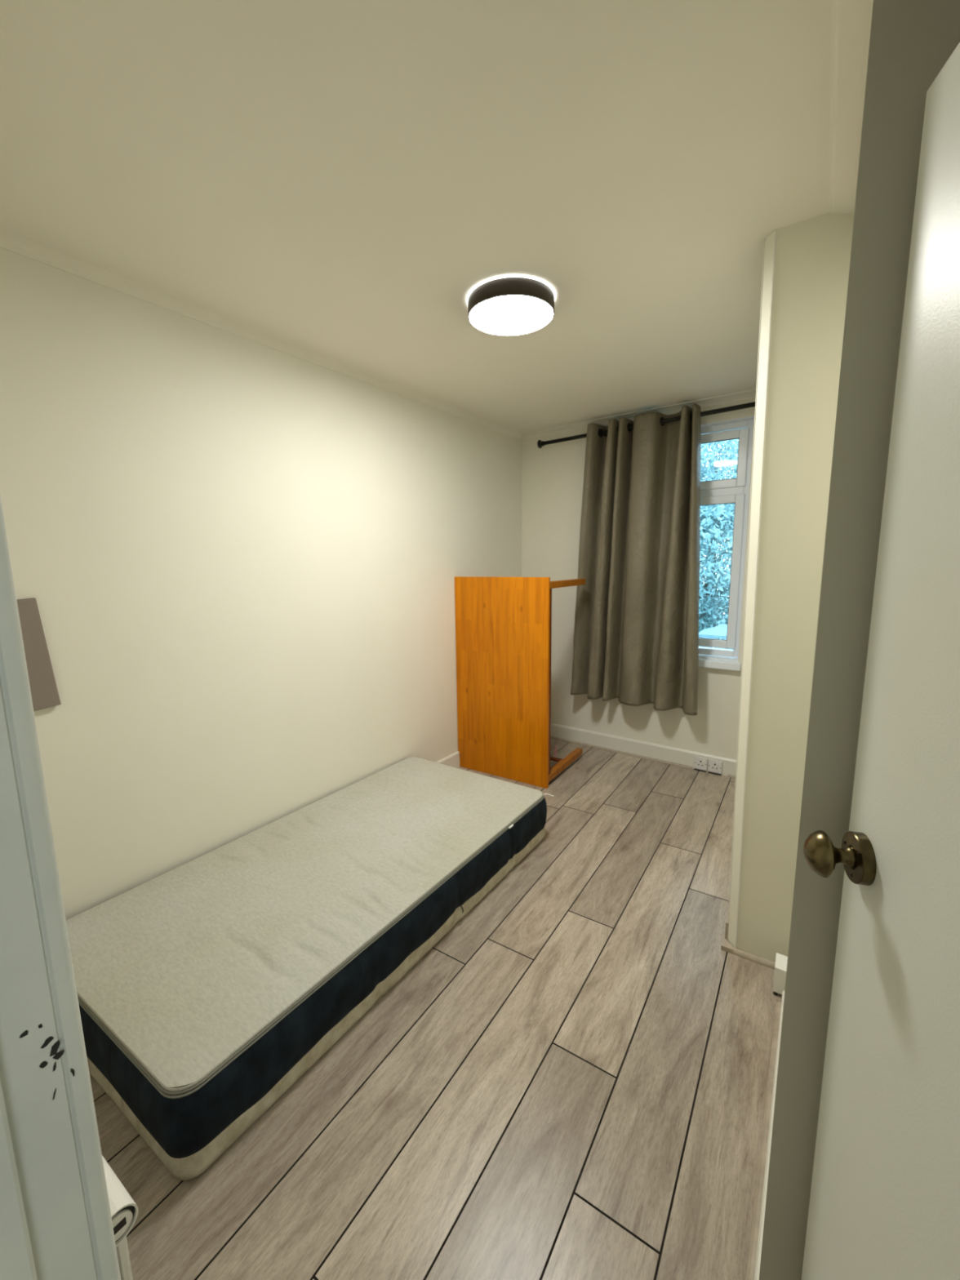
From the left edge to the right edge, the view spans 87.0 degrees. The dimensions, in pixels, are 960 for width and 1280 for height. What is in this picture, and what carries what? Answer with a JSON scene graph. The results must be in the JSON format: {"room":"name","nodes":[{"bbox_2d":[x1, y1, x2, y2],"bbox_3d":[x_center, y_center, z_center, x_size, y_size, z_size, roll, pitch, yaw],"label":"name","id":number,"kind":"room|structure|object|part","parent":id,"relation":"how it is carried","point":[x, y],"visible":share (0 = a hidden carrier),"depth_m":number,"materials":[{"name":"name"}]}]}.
{"room":"bedroom","nodes":[
{"label":"bedroom","id":0,"kind":"room"},
{"bbox_2d":[0,247,521,919],"bbox_3d":[-0.639,-0.196,2.842,0.120,2.395,4.350,5,11,34],"label":"wall","id":1,"kind":"structure","parent":0,"point":[240,558],"depth_m":2.07,"materials":[{"name":"beige paint"}]},
{"bbox_2d":[16,597,61,711],"bbox_3d":[-1.512,0.080,1.478,0.014,0.382,0.423,5,11,34],"label":"wall panel","id":2,"kind":"object","parent":1,"relation":"attached to","point":[43,687],"visible":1,"depth_m":1.61,"materials":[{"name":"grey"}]},
{"bbox_2d":[0,225,522,440],"bbox_3d":[-0.624,-1.346,2.550,0.061,0.034,3.500,5,11,34],"label":"trim","id":3,"kind":"structure","parent":1,"relation":"attached to","point":[13,241],"depth_m":1.94,"materials":[{"name":"paint"}]},
{"bbox_2d":[436,751,459,768],"bbox_3d":[-0.628,0.952,2.893,0.020,0.110,3.440,5,11,34],"label":"baseboard","id":4,"kind":"structure","parent":1,"relation":"attached to","point":[452,760],"depth_m":3.50,"materials":[{"name":"white wood"}]},
{"bbox_2d":[0,0,831,432],"bbox_3d":[0.125,-1.210,1.231,3.900,0.080,5.700,5,10,33],"label":"ceiling","id":5,"kind":"structure","parent":0,"point":[336,179],"depth_m":1.25,"materials":[{"name":"paint"}]},
{"bbox_2d":[466,275,555,335],"bbox_3d":[0.116,-1.237,1.890,0.328,0.064,0.328,5,10,33],"label":"ceiling lamp","id":6,"kind":"object","parent":5,"relation":"attached to","point":[507,304],"visible":1,"depth_m":1.81,"materials":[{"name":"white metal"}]},
{"bbox_2d":[469,295,553,335],"bbox_3d":[0.116,-1.213,1.894,0.312,0.015,0.312,5,10,33],"label":"diffuser","id":7,"kind":"object","parent":6,"relation":"attached to","point":[498,315],"depth_m":1.86,"materials":[{"name":"white plastic"}]},
{"bbox_2d":[88,737,782,1279],"bbox_3d":[0.131,1.228,1.567,3.900,0.050,5.400,5,10,33],"label":"floor","id":8,"kind":"structure","parent":0,"point":[571,1082],"depth_m":1.35,"materials":[{"name":"grey wood"}]},
{"bbox_2d":[102,1155,137,1279],"bbox_3d":[-0.742,1.022,0.854,0.620,0.599,0.091,5,10,33],"label":"radiator","id":9,"kind":"object","parent":8,"relation":"on","point":[123,1209],"visible":0.08,"depth_m":0.68,"materials":[{"name":"white metal"}]},
{"bbox_3d":[-0.727,0.984,0.874,0.598,0.428,0.014,5,10,33],"label":"panel","id":10,"kind":"part","parent":9,"relation":"part of","materials":[{"name":"white metal"}]},
{"bbox_2d":[66,756,553,1180],"bbox_3d":[-0.549,0.994,2.144,0.992,0.252,1.890,5,11,34],"label":"mattress","id":11,"kind":"object","parent":8,"relation":"on","point":[230,971],"visible":0.98,"depth_m":1.64,"materials":[{"name":"beige fabric"}]},
{"bbox_2d":[454,576,585,788],"bbox_3d":[0.291,0.220,3.542,0.692,1.333,0.600,5,10,33],"label":"table","id":12,"kind":"object","parent":8,"relation":"on","point":[504,624],"visible":1,"depth_m":3.27,"materials":[{"name":"orange wood"}]},
{"bbox_3d":[0.574,0.852,3.472,0.042,0.042,0.579,5,10,33],"label":"leg","id":13,"kind":"part","parent":12,"relation":"part of","materials":[{"name":"orange wood"}]},
{"bbox_3d":[0.558,-0.368,3.283,0.042,0.042,0.579,5,10,33],"label":"leg","id":14,"kind":"part","parent":12,"relation":"part of","materials":[{"name":"orange wood"}]},
{"bbox_2d":[553,745,557,756],"bbox_3d":[0.539,0.786,3.598,0.014,0.079,0.037,-8,12,-40],"label":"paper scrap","id":15,"kind":"object","parent":8,"relation":"on","point":[555,753],"visible":1,"depth_m":3.60,"materials":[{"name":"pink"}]},
{"bbox_2d":[693,768,720,775],"bbox_3d":[1.539,0.892,3.422,0.171,0.012,0.016,6,11,36],"label":"cable","id":16,"kind":"object","parent":8,"relation":"on","point":[694,768],"visible":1,"depth_m":3.42,"materials":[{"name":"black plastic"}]},
{"bbox_2d":[773,952,787,995],"bbox_3d":[1.004,1.120,1.690,0.034,0.102,0.077,5,10,33],"label":"junction box","id":17,"kind":"object","parent":8,"relation":"on","point":[780,966],"visible":0.91,"depth_m":1.66,"materials":[{"name":"white plastic"}]},
{"bbox_2d":[521,398,755,759],"bbox_3d":[1.298,-0.330,3.537,2.700,2.395,0.160,6,11,36],"label":"wall","id":18,"kind":"structure","parent":0,"point":[553,474],"depth_m":3.82,"materials":[{"name":"beige paint"}]},
{"bbox_2d":[520,389,755,439],"bbox_3d":[1.047,-1.500,3.379,1.860,0.028,0.083,6,11,36],"label":"trim","id":19,"kind":"structure","parent":18,"relation":"attached to","point":[749,394],"depth_m":3.30,"materials":[{"name":"paint"}]},
{"bbox_2d":[550,723,736,776],"bbox_3d":[1.097,0.790,3.760,1.860,0.118,0.018,6,11,36],"label":"baseboard","id":20,"kind":"structure","parent":18,"relation":"attached to","point":[672,754],"depth_m":3.70,"materials":[{"name":"white wood"}]},
{"bbox_2d":[537,401,755,448],"bbox_3d":[1.092,-1.401,3.341,1.572,0.078,0.115,6,11,36],"label":"curtain rod","id":21,"kind":"object","parent":18,"relation":"attached to","point":[540,443],"visible":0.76,"depth_m":3.21,"materials":[{"name":"black metal"}]},
{"bbox_2d":[570,403,701,715],"bbox_3d":[1.058,-0.509,3.444,0.924,1.920,0.198,6,11,37],"label":"curtain","id":22,"kind":"object","parent":21,"relation":"hanging from","point":[636,640],"visible":1,"depth_m":3.39,"materials":[{"name":"beige fabric"}]},
{"bbox_2d":[693,755,707,770],"bbox_3d":[1.503,0.841,3.444,0.086,0.086,0.015,6,11,36],"label":"wall socket","id":23,"kind":"object","parent":18,"relation":"attached to","point":[701,763],"visible":1,"depth_m":3.44,"materials":[{"name":"white plastic"}]},
{"bbox_2d":[707,759,722,773],"bbox_3d":[1.575,0.848,3.391,0.086,0.086,0.015,6,11,36],"label":"wall socket","id":24,"kind":"object","parent":18,"relation":"attached to","point":[713,766],"visible":1,"depth_m":3.39,"materials":[{"name":"white plastic"}]},
{"bbox_2d":[697,415,754,671],"bbox_3d":[1.286,-0.617,3.439,0.991,1.548,0.170,6,11,36],"label":"window","id":25,"kind":"structure","parent":18,"relation":"in","point":[731,491],"depth_m":3.22,"materials":[{"name":"white plastic"}]},
{"bbox_3d":[1.280,0.120,3.531,0.991,0.063,0.116,6,11,36],"label":"sill","id":26,"kind":"part","parent":25,"relation":"part of","materials":[{"name":"white plastic"}]},
{"bbox_2d":[727,774,735,778],"bbox_3d":[1.726,0.907,3.289,0.210,0.014,0.014,6,11,36],"label":"trim","id":27,"kind":"structure","parent":18,"relation":"attached to","point":[728,775],"depth_m":3.33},
{"bbox_2d":[727,213,853,961],"bbox_3d":[1.662,-0.151,2.351,0.610,2.395,1.957,5,10,33],"label":"wall","id":28,"kind":"structure","parent":0,"point":[813,255],"depth_m":1.60,"materials":[{"name":"paint"}]},
{"bbox_2d":[720,919,733,953],"bbox_3d":[0.924,1.101,1.880,0.038,0.085,0.066,5,10,33],"label":"trim","id":29,"kind":"structure","parent":28,"relation":"attached to","point":[726,946],"depth_m":1.87,"materials":[{"name":"white wood"}]},
{"bbox_2d":[727,229,777,947],"bbox_3d":[0.905,-0.051,1.701,0.027,2.375,0.071,-3,9,-14],"label":"trim","id":30,"kind":"structure","parent":28,"relation":"attached to","point":[775,230],"depth_m":1.67,"materials":[{"name":"white wood"}]},
{"bbox_2d":[732,946,775,969],"bbox_3d":[0.993,1.144,1.812,0.158,0.018,0.016,5,10,33],"label":"trim","id":31,"kind":"structure","parent":28,"relation":"attached to","point":[735,951],"depth_m":1.81,"materials":[{"name":"white wood"}]},
{"bbox_2d":[829,0,873,213],"bbox_3d":[0.748,-1.135,1.025,0.062,0.020,0.968,5,11,34],"label":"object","id":32,"kind":"structure","parent":28,"relation":"attached to","point":[851,20],"depth_m":1.05,"materials":[{"name":"paint"}]},
{"bbox_3d":[1.054,0.063,1.018,0.648,2.395,0.968,5,10,33],"label":"wall","id":33,"kind":"structure","parent":0,"visible":0},
{"bbox_2d":[745,991,784,1279],"bbox_3d":[0.752,1.205,1.298,0.009,0.062,0.790,5,11,34],"label":"baseboard","id":34,"kind":"structure","parent":33,"relation":"attached to","point":[769,1143],"depth_m":1.16,"materials":[{"name":"white wood"}]},
{"bbox_2d":[759,0,959,1279],"bbox_3d":[0.771,0.128,0.626,0.608,2.395,0.006,5,10,33],"label":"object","id":35,"kind":"structure","parent":33,"relation":"attached to","point":[911,42],"depth_m":0.73,"materials":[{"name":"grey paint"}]},
{"bbox_3d":[-0.711,0.157,0.565,3.020,2.395,0.115,5,10,33],"label":"wall","id":36,"kind":"structure","parent":0,"visible":0},
{"bbox_2d":[0,493,120,1279],"bbox_3d":[-0.035,0.375,0.162,0.986,2.070,0.135,5,10,33],"label":"door frame","id":37,"kind":"structure","parent":36,"relation":"attached to","point":[56,1224],"depth_m":0.41,"materials":[{"name":"white paint"}]},
{"bbox_2d":[801,42,959,1279],"bbox_3d":[0.464,0.377,0.369,0.182,1.974,0.810,2,9,15],"label":"door","id":38,"kind":"structure","parent":36,"relation":"in","point":[884,1204],"depth_m":0.61,"materials":[{"name":"white paint"}]},
{"bbox_3d":[0.494,0.304,0.718,0.059,0.063,0.063,2,9,15],"label":"knob","id":39,"kind":"part","parent":38,"relation":"part of","materials":[{"name":"gold metal"}]},
{"label":"outside","id":40,"kind":"structure","parent":0,"visible":0},
{"bbox_3d":[9.334,1.931,14.684,28.000,0.100,26.050,5,10,33],"label":"ground","id":41,"kind":"structure","parent":40,"visible":0},
{"bbox_2d":[698,618,727,647],"bbox_3d":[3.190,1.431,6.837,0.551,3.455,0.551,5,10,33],"label":"shelter","id":42,"kind":"object","parent":41,"relation":"on","point":[719,631],"visible":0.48,"depth_m":6.49,"materials":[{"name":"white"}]},
{"bbox_2d":[698,439,738,649],"bbox_3d":[4.644,-1.172,10.806,4.504,7.352,5.242,-7,11,-37],"label":"tree","id":43,"kind":"object","parent":41,"relation":"on","point":[713,602],"visible":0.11,"depth_m":9.55,"materials":[{"name":"blue plant"}]},
{"bbox_2d":[699,439,738,586],"bbox_3d":[7.446,-4.231,16.688,7.075,11.520,5.937,3,10,25],"label":"tree","id":44,"kind":"object","parent":41,"relation":"on","point":[734,445],"visible":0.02,"depth_m":15.61,"materials":[{"name":"blue plant"}]}
]}

